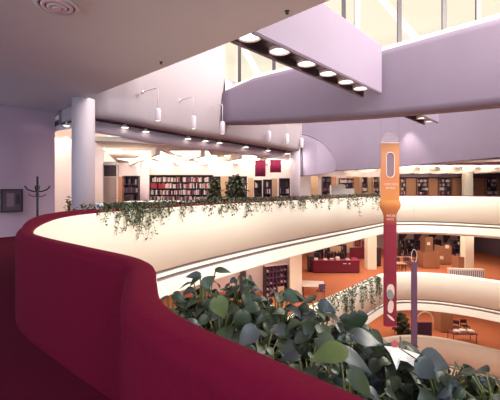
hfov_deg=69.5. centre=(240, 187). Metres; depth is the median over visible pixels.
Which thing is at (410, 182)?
end panel
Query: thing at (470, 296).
trim
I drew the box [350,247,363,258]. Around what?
display board
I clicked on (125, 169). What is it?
wall
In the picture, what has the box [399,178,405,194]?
bookcase
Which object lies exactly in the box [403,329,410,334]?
potted plant
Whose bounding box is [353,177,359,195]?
end panel
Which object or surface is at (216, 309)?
plant
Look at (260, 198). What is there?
trailing ivy
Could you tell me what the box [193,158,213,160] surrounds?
ceiling light
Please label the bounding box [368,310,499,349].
floor
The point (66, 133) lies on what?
ceiling
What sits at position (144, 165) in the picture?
column
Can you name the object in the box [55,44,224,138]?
wall
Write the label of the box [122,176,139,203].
bookcase
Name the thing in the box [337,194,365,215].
trailing ivy
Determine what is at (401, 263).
table
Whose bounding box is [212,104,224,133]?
spotlight
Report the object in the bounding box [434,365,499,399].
plant
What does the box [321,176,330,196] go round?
bookcase
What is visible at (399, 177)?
wall
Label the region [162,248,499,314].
floor
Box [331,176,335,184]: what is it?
end panel
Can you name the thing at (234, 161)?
ceiling light
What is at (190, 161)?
ceiling light
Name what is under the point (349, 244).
display board
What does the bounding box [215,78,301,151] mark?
wall
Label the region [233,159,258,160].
diffuser
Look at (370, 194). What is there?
trailing ivy
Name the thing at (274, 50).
recessed light
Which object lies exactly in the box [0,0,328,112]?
ceiling
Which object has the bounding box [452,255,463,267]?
study carrel
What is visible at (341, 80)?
recessed light
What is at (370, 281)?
trailing ivy
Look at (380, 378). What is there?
plant
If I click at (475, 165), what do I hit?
ceiling light
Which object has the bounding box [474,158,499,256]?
wall
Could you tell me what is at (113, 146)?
ceiling
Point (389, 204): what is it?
hanging banner
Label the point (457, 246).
bookcase
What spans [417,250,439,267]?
study carrel
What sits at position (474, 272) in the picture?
radiator
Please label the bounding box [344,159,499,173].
ceiling
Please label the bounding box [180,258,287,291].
wall
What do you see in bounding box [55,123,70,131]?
trim
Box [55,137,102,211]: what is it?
wall
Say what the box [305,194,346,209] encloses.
trailing ivy
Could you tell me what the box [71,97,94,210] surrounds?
column
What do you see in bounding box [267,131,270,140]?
spotlight
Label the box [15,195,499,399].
parapet
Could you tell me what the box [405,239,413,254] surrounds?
bookcase
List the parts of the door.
transom panel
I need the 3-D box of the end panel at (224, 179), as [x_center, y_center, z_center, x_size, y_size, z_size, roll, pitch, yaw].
[-0.963,0.450,21.210,0.408,2.300,0.420,0,0,0]
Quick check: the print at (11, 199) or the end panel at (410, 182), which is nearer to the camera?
the print at (11, 199)
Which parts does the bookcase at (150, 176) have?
panel, shelf, panel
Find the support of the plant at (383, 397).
on the soil
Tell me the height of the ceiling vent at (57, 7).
0.072 m
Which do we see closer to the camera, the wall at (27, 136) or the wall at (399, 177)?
the wall at (27, 136)
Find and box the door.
[103,164,118,203]
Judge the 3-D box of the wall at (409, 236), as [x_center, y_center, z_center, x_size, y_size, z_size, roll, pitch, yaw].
[19.900,5.275,43.100,14.200,3.850,0.200,0,0,0]
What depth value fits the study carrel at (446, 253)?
33.79 m
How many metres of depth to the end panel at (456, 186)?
37.30 m
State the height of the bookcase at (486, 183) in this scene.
2.660 m
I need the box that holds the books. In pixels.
[124,178,497,258]
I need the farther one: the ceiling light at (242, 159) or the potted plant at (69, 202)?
the ceiling light at (242, 159)
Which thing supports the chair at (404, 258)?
on the floor at (334, 283)
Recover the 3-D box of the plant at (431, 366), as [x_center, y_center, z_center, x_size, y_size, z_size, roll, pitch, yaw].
[0.833,0.743,1.448,0.448,0.318,0.424,0,0,0]
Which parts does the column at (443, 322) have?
panel, panel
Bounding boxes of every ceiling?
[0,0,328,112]
[55,115,110,151]
[95,136,267,167]
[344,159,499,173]
[380,232,499,238]
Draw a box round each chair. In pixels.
[314,253,319,258]
[316,284,324,297]
[327,253,332,258]
[338,253,343,258]
[403,257,410,268]
[453,320,459,328]
[460,319,469,328]
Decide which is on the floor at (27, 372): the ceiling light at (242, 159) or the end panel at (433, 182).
the end panel at (433, 182)
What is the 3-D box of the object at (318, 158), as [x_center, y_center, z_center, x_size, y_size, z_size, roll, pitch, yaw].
[4.273,-1.790,20.208,0.541,2.323,3.693,0,0,43]
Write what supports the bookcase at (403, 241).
on the floor at (334, 283)
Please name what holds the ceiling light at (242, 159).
attached to the ceiling at (113, 146)
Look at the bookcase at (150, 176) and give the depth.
21.17 m
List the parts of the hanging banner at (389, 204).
panel, oval panel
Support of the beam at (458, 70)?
attached to the wall at (200, 77)
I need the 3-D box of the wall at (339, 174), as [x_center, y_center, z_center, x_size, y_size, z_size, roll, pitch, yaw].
[9.350,-0.150,33.700,9.300,3.500,0.200,0,0,0]
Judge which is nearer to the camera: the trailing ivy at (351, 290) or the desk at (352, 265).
the trailing ivy at (351, 290)
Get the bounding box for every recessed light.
[237,33,260,42]
[269,44,289,55]
[297,57,315,67]
[319,68,336,76]
[338,77,353,84]
[352,84,367,90]
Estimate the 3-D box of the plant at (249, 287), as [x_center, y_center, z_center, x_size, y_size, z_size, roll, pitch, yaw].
[-0.007,0.713,2.203,0.450,0.353,0.423,0,0,39]
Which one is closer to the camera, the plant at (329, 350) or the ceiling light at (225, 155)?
the plant at (329, 350)
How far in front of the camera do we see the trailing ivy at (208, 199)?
12.86 m
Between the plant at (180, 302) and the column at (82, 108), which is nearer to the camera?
the plant at (180, 302)
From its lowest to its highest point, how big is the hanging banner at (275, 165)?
0.660 m
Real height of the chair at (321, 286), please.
0.960 m
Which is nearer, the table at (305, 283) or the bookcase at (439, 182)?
the table at (305, 283)
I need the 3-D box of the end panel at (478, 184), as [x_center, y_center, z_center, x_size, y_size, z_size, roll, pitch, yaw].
[24.711,0.275,37.510,1.036,2.650,0.420,0,0,0]
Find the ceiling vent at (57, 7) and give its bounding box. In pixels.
[34,0,78,15]
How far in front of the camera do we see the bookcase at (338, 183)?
32.17 m
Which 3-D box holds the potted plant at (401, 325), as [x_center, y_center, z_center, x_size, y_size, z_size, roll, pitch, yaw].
[14.241,12.065,32.013,1.629,2.070,1.716,0,0,-34]
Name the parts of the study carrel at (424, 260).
panel, panel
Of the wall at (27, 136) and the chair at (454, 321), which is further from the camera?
the chair at (454, 321)
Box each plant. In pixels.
[63,196,70,210]
[160,291,189,313]
[176,267,233,326]
[187,295,258,346]
[204,275,274,326]
[230,324,300,365]
[243,288,316,347]
[271,295,354,365]
[275,332,356,390]
[311,310,386,381]
[323,327,396,399]
[358,336,434,399]
[381,396,390,399]
[392,311,410,334]
[396,347,496,399]
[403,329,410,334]
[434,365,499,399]
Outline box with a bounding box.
[96,203,102,208]
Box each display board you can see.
[330,246,340,252]
[344,242,352,247]
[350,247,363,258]
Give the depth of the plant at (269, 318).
2.00 m
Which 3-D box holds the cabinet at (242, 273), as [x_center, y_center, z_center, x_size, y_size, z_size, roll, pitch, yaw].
[0.134,6.450,24.450,0.403,1.500,0.500,0,0,0]
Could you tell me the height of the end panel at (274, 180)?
2.150 m
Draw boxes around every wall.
[0,104,54,237]
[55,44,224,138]
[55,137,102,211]
[104,162,310,197]
[119,163,139,176]
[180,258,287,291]
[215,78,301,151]
[300,108,499,175]
[309,241,355,252]
[311,170,380,194]
[356,234,457,247]
[399,177,477,177]
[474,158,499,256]
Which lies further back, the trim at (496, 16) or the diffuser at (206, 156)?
the diffuser at (206, 156)
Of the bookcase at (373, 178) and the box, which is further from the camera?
the bookcase at (373, 178)
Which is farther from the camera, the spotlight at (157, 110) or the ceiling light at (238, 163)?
the ceiling light at (238, 163)
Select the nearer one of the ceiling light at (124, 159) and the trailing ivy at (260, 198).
the trailing ivy at (260, 198)
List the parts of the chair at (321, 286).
backrest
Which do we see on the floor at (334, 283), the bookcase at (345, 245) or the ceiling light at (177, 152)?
the bookcase at (345, 245)
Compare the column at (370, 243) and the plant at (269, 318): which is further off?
the column at (370, 243)
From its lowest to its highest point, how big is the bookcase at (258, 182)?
2.040 m
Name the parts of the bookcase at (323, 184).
panel, panel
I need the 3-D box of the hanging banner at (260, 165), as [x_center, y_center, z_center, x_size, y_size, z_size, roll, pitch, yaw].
[0.965,-0.998,18.006,0.570,0.845,0.041,0,0,0]
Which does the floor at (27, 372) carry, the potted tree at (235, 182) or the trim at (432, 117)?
the potted tree at (235, 182)
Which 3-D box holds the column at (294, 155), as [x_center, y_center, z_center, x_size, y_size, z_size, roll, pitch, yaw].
[2.715,-0.900,18.000,0.480,5.000,0.480,0,0,0]
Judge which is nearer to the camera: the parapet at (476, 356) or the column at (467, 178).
the parapet at (476, 356)
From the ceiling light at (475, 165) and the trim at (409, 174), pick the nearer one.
the ceiling light at (475, 165)
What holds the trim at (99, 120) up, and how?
attached to the wall at (200, 77)
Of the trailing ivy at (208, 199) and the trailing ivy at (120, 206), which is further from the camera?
the trailing ivy at (208, 199)
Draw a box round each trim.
[55,119,290,152]
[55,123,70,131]
[95,121,289,159]
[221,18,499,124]
[230,14,499,87]
[288,272,499,325]
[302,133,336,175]
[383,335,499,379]
[399,173,499,176]
[399,234,459,242]
[405,114,438,124]
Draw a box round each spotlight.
[141,88,160,121]
[179,97,195,128]
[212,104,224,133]
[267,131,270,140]
[285,134,288,143]
[300,126,302,147]
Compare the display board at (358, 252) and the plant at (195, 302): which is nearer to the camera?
the plant at (195, 302)
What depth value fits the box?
8.90 m
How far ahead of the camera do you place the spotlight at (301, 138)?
17.54 m
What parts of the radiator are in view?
panel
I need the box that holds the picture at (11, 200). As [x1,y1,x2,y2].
[0,189,22,212]
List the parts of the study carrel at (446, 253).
panel, panel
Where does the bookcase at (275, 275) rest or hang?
on the floor at (334, 283)
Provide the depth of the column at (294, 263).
24.00 m
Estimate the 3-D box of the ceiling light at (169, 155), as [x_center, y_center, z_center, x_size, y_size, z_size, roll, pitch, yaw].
[-3.800,-1.502,17.100,1.600,0.055,1.600,0,0,0]
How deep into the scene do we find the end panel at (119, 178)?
18.80 m
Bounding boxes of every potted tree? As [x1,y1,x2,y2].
[206,177,223,201]
[222,174,249,200]
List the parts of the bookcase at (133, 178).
panel, panel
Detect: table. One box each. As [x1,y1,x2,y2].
[302,280,325,295]
[397,256,415,261]
[397,262,405,271]
[447,330,477,342]
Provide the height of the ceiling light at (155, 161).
0.055 m
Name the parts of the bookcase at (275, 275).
panel, panel, panel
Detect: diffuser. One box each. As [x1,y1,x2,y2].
[183,155,216,157]
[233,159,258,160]
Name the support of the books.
in the bookcase
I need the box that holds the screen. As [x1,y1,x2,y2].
[417,322,431,335]
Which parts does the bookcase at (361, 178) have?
panel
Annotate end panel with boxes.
[118,177,125,202]
[221,176,227,198]
[248,178,252,196]
[272,178,276,196]
[311,176,317,197]
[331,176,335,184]
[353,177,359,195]
[368,177,371,193]
[406,178,415,194]
[426,178,437,194]
[450,178,460,194]
[473,178,483,195]
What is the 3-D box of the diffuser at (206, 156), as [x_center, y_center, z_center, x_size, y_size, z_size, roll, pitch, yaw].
[-1.900,-1.485,17.100,1.500,0.020,1.500,0,0,0]
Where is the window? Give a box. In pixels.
[238,0,480,82]
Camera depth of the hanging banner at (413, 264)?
17.96 m
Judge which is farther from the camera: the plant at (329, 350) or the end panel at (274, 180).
the end panel at (274, 180)
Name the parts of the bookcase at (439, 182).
panel, panel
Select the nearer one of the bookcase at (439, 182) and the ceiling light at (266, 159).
the ceiling light at (266, 159)
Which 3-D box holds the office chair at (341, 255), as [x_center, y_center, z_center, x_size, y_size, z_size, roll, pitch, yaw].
[8.888,6.455,31.606,0.577,1.450,0.598,0,0,0]
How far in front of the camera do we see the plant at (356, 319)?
1.68 m
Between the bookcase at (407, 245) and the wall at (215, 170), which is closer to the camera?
the wall at (215, 170)
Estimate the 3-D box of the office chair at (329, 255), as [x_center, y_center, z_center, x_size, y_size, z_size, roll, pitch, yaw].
[7.888,6.455,31.606,0.577,1.450,0.598,0,0,0]
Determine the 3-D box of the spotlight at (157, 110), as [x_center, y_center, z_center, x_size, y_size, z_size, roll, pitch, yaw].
[-2.816,-2.562,11.149,0.812,1.030,0.178,0,0,28]
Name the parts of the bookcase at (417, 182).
panel, panel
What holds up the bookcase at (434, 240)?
on the floor at (334, 283)
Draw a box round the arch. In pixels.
[417,311,434,330]
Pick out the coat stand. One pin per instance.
(37, 187)
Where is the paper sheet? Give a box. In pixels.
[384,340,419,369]
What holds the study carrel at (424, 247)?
on the floor at (334, 283)
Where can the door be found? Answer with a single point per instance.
(110, 184)
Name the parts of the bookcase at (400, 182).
panel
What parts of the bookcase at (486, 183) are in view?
panel, panel, panel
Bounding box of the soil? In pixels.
[170,302,469,399]
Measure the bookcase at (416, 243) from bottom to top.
1.690 m
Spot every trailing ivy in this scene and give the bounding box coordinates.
[73,203,118,225]
[94,202,139,234]
[121,201,164,239]
[145,200,175,222]
[163,199,210,220]
[195,198,235,217]
[221,197,259,217]
[250,196,287,212]
[275,195,318,209]
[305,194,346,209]
[313,294,339,323]
[336,286,357,311]
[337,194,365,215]
[352,278,374,307]
[357,193,380,208]
[366,274,381,310]
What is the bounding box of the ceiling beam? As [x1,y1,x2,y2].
[230,3,381,96]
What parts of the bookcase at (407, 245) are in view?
panel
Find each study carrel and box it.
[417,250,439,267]
[420,236,432,252]
[434,244,451,264]
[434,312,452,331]
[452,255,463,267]
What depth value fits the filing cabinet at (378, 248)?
33.00 m
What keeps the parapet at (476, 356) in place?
attached to the floor at (488, 331)
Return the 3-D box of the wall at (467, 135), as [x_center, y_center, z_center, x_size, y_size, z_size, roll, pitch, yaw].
[12.771,-3.700,22.628,20.174,6.200,6.241,0,0,-4]
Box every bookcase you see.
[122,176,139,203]
[149,175,212,202]
[228,176,246,196]
[254,180,261,196]
[263,179,271,196]
[263,262,287,296]
[279,178,289,195]
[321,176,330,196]
[334,244,346,258]
[337,178,352,188]
[360,177,367,192]
[372,177,379,194]
[398,240,404,255]
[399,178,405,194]
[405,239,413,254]
[414,240,419,255]
[416,178,428,194]
[433,239,441,250]
[438,178,452,194]
[450,239,459,254]
[484,178,498,195]
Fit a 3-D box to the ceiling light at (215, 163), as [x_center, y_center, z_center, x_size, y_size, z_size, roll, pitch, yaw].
[-1.300,-1.502,22.650,1.600,0.055,1.600,0,0,0]
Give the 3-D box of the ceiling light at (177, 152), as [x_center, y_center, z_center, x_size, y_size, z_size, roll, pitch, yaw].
[-2.100,-1.502,15.250,1.600,0.055,1.600,0,0,0]
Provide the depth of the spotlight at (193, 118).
11.93 m
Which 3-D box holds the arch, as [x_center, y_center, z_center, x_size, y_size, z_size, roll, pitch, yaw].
[16.967,12.238,33.200,1.620,1.726,0.400,0,0,0]
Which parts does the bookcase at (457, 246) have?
panel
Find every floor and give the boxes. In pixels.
[0,236,109,399]
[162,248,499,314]
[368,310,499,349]
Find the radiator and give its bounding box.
[447,268,483,277]
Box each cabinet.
[240,271,245,289]
[307,255,313,271]
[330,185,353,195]
[377,247,380,265]
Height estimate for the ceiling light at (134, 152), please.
0.055 m
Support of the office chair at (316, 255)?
on the floor at (334, 283)
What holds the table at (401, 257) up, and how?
on the floor at (334, 283)
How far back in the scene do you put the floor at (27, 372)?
3.23 m
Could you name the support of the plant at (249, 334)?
on the soil
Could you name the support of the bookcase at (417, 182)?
on the floor at (27, 372)
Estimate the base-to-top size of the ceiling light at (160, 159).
0.055 m
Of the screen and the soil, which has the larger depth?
the screen
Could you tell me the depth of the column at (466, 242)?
30.64 m
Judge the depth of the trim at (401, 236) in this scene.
42.40 m
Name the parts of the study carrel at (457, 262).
panel, panel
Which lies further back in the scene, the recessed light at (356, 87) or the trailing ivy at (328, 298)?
the trailing ivy at (328, 298)
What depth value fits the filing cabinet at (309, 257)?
30.80 m
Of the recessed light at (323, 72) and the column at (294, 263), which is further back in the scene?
the column at (294, 263)
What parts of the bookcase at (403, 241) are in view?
panel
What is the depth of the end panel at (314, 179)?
29.60 m
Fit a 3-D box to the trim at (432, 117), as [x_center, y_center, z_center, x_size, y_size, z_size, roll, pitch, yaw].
[6.197,-3.350,13.268,0.600,1.300,5.398,0,0,43]
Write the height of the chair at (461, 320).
0.960 m
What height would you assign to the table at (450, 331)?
0.780 m
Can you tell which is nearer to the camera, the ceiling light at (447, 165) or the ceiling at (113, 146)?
the ceiling at (113, 146)
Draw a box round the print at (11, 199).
[3,191,20,210]
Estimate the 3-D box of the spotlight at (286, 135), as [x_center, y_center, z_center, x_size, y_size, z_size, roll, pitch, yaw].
[1.941,-2.530,16.554,0.178,1.006,0.614,0,0,-45]
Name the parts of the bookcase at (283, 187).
panel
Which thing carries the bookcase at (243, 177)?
on the floor at (27, 372)
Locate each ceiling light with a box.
[116,158,154,160]
[121,150,168,154]
[141,154,178,157]
[149,160,161,162]
[154,158,189,160]
[169,150,211,154]
[180,160,195,162]
[182,154,218,157]
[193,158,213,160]
[209,163,232,164]
[223,154,257,157]
[233,158,260,160]
[234,161,254,162]
[238,163,254,164]
[265,158,289,160]
[411,165,446,166]
[438,165,474,166]
[465,165,499,166]
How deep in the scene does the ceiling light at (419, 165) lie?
28.64 m
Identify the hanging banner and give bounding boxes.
[255,160,265,176]
[270,160,280,172]
[379,143,400,326]
[411,249,416,346]
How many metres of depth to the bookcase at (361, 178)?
32.33 m
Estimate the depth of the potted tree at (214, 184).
18.50 m
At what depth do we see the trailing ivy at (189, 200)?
11.52 m
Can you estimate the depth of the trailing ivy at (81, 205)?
8.60 m
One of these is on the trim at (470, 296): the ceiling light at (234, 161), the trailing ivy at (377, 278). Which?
the trailing ivy at (377, 278)
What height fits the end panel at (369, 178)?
2.550 m
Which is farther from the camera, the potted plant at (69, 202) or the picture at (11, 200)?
the potted plant at (69, 202)
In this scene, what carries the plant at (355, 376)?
on the soil
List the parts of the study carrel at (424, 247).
panel, panel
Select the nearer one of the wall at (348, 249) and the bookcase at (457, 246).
the bookcase at (457, 246)
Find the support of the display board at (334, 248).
on the floor at (334, 283)
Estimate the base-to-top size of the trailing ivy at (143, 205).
1.076 m
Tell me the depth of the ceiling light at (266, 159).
18.63 m
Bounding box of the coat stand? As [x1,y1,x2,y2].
[24,176,50,215]
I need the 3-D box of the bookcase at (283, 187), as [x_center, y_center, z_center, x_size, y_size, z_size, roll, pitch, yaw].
[2.403,0.530,20.000,0.583,2.140,0.400,0,0,0]
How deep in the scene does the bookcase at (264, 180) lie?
20.76 m
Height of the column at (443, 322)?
1.900 m
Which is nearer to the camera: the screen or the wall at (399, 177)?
the screen
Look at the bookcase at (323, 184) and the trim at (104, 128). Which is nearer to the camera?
the trim at (104, 128)
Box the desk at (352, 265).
[311,257,359,272]
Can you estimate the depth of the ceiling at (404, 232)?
25.71 m
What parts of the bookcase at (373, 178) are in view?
panel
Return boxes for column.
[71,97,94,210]
[140,159,148,200]
[288,254,301,294]
[290,149,299,198]
[364,235,376,269]
[460,236,473,267]
[462,173,472,195]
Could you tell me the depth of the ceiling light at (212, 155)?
16.86 m
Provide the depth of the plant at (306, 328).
1.83 m

